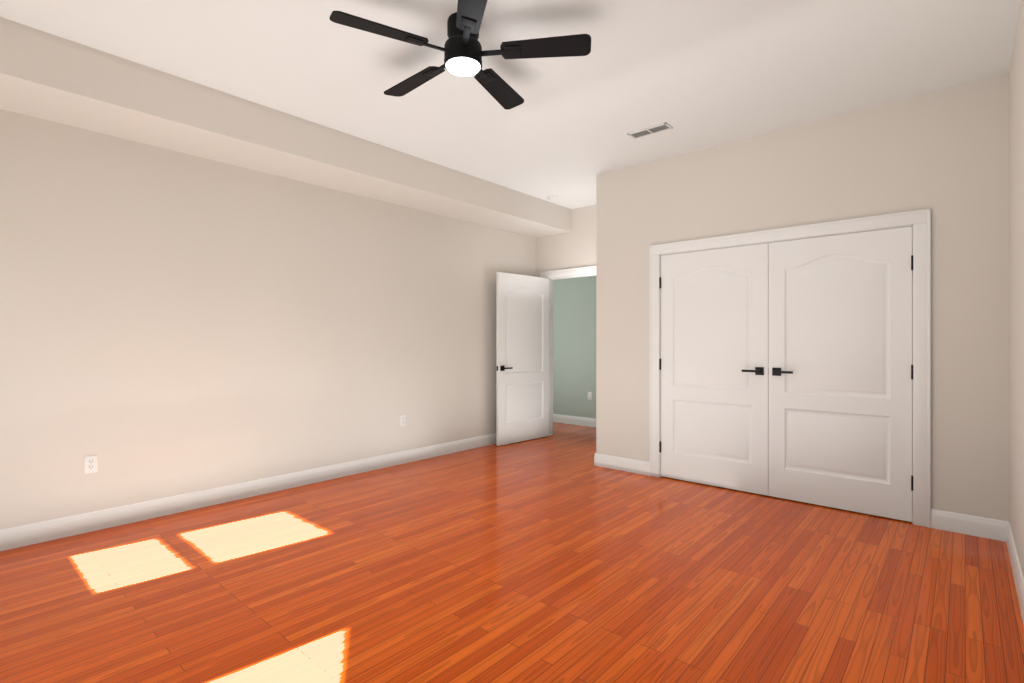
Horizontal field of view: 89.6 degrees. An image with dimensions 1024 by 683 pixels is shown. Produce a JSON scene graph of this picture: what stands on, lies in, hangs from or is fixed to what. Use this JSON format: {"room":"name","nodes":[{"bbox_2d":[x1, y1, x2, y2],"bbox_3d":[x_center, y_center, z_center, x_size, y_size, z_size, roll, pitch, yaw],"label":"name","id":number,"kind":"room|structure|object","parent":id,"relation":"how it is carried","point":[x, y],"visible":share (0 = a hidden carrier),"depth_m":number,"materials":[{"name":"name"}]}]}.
{"room":"empty bedroom","nodes":[
{"label":"empty bedroom","id":0,"kind":"room"},
{"bbox_2d":[0,109,535,529],"bbox_3d":[-1.806,-0.215,4.595,0.120,2.930,6.560,0,0,41],"label":"wall","id":1,"kind":"structure","parent":0,"point":[173,323],"depth_m":3.93,"materials":[{"name":"paint"}]},
{"bbox_2d":[84,455,97,473],"bbox_3d":[-2.775,0.810,3.396,0.008,0.114,0.070,0,0,41],"label":"electrical outlet","id":2,"kind":"object","parent":1,"relation":"attached to","point":[90,464],"visible":1,"depth_m":3.39,"materials":[{"name":"white plastic"}]},
{"bbox_2d":[0,433,495,550],"bbox_3d":[-1.750,1.188,4.546,0.030,0.125,6.320,0,0,41],"label":"baseboard","id":3,"kind":"structure","parent":1,"relation":"attached to","point":[68,526],"depth_m":3.90,"materials":[{"name":"white wood"}]},
{"bbox_2d":[400,415,405,425],"bbox_3d":[-1.118,0.810,5.282,0.008,0.114,0.070,0,0,41],"label":"electrical outlet","id":4,"kind":"object","parent":1,"relation":"attached to","point":[402,420],"visible":1,"depth_m":5.28,"materials":[{"name":"white plastic"}]},
{"bbox_2d":[0,0,1020,208],"bbox_3d":[-0.167,-1.730,3.840,5.980,0.100,7.590,0,0,41],"label":"ceiling","id":5,"kind":"structure","parent":0,"point":[698,74],"depth_m":3.12,"materials":[{"name":"paint"}]},
{"bbox_2d":[0,17,571,237],"bbox_3d":[-1.544,-1.535,4.364,0.580,0.290,6.320,0,0,41],"label":"soffit beam","id":6,"kind":"structure","parent":5,"relation":"attached to","point":[48,76],"depth_m":3.59,"materials":[{"name":"paint"}]},
{"bbox_2d":[330,0,590,109],"bbox_3d":[-0.286,-1.550,2.737,1.240,0.259,1.287,0,0,41],"label":"ceiling fan","id":7,"kind":"object","parent":5,"relation":"hanging from","point":[464,53],"visible":1,"depth_m":2.64,"materials":[{"name":"black metal"}]},
{"bbox_2d":[547,195,558,200],"bbox_3d":[0.474,-1.660,5.979,0.132,0.040,0.132,0,0,41],"label":"smoke detector","id":8,"kind":"object","parent":5,"relation":"attached to","point":[553,197],"visible":1,"depth_m":5.94,"materials":[{"name":"white plastic"}]},
{"bbox_2d":[627,123,672,138],"bbox_3d":[1.099,-1.676,4.106,0.330,0.008,0.130,0,0,41],"label":"ceiling vent","id":9,"kind":"object","parent":5,"relation":"in","point":[662,127],"visible":0.98,"depth_m":4.10,"materials":[{"name":"white metal"}]},
{"bbox_2d":[0,422,1023,682],"bbox_3d":[-0.167,1.300,3.840,5.980,0.100,7.590,0,0,41],"label":"floor","id":10,"kind":"structure","parent":0,"point":[558,556],"depth_m":2.61,"materials":[{"name":"brown wood"}]},
{"bbox_2d":[536,204,595,276],"bbox_3d":[2.069,-0.215,5.476,4.540,2.930,0.120,0,0,41],"label":"wall","id":11,"kind":"structure","parent":0,"point":[575,247],"depth_m":6.53,"materials":[{"name":"paint"}]},
{"bbox_2d":[496,272,548,445],"bbox_3d":[0.138,0.206,6.479,0.148,2.067,0.929,0,0,41],"label":"entry door","id":12,"kind":"structure","parent":11,"relation":"in","point":[522,357],"depth_m":6.40,"materials":[{"name":"white wood"}]},
{"bbox_2d":[541,266,595,277],"bbox_3d":[0.852,0.162,6.546,1.114,2.177,0.168,0,0,41],"label":"trim","id":13,"kind":"structure","parent":11,"relation":"attached to","point":[570,272],"depth_m":6.55,"materials":[{"name":"white wood"}]},
{"bbox_2d":[549,273,595,435],"bbox_3d":[0.852,0.200,6.546,0.960,2.100,0.122,0,0,41],"label":"door frame","id":14,"kind":"structure","parent":11,"relation":"attached to","point":[551,353],"depth_m":6.84,"materials":[{"name":"white wood"}]},
{"bbox_2d":[553,276,595,418],"bbox_3d":[1.795,-0.215,7.089,4.640,2.930,0.120,0,0,41],"label":"wall","id":15,"kind":"structure","parent":0,"point":[574,341],"depth_m":7.73,"materials":[{"name":"paint"}]},
{"bbox_2d":[553,414,595,426],"bbox_3d":[1.751,1.188,7.038,4.400,0.125,0.015,0,0,41],"label":"baseboard","id":16,"kind":"structure","parent":15,"relation":"attached to","point":[575,420],"depth_m":7.73,"materials":[{"name":"white wood"}]},
{"bbox_2d":[588,392,591,399],"bbox_3d":[1.144,0.800,7.575,0.070,0.114,0.008,0,0,41],"label":"outlet","id":17,"kind":"object","parent":15,"relation":"attached to","point":[589,395],"visible":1,"depth_m":7.57,"materials":[{"name":"white plastic"}]},
{"bbox_2d":[596,73,1008,521],"bbox_3d":[2.018,-0.215,4.251,3.000,2.930,0.120,0,0,41],"label":"wall","id":18,"kind":"structure","parent":0,"point":[942,155],"depth_m":3.60,"materials":[{"name":"paint"}]},
{"bbox_2d":[596,453,648,475],"bbox_3d":[1.075,1.188,4.990,0.568,0.125,0.015,0,0,41],"label":"baseboard","id":19,"kind":"structure","parent":18,"relation":"attached to","point":[602,460],"depth_m":4.98,"materials":[{"name":"white wood"}]},
{"bbox_2d":[649,209,930,527],"bbox_3d":[2.080,0.179,4.166,2.031,2.142,0.167,0,0,41],"label":"door frame","id":20,"kind":"structure","parent":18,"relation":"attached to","point":[788,240],"depth_m":3.99,"materials":[{"name":"white wood"}]},
{"bbox_2d":[931,509,999,540],"bbox_3d":[2.942,1.188,3.350,0.341,0.125,0.015,0,0,41],"label":"baseboard","id":21,"kind":"structure","parent":18,"relation":"attached to","point":[977,526],"depth_m":3.34,"materials":[{"name":"white wood"}]},
{"bbox_2d":[1009,0,1023,577],"bbox_3d":[1.694,-0.215,1.520,0.120,2.930,6.560,0,0,41],"label":"wall","id":22,"kind":"structure","parent":0,"point":[1016,296],"depth_m":2.72,"materials":[{"name":"paint"}]},
{"bbox_2d":[1000,520,1023,624],"bbox_3d":[1.328,1.188,1.205,0.015,0.125,5.365,0,0,41],"label":"baseboard","id":23,"kind":"structure","parent":22,"relation":"attached to","point":[1006,535],"depth_m":2.74,"materials":[{"name":"white wood"}]}
]}

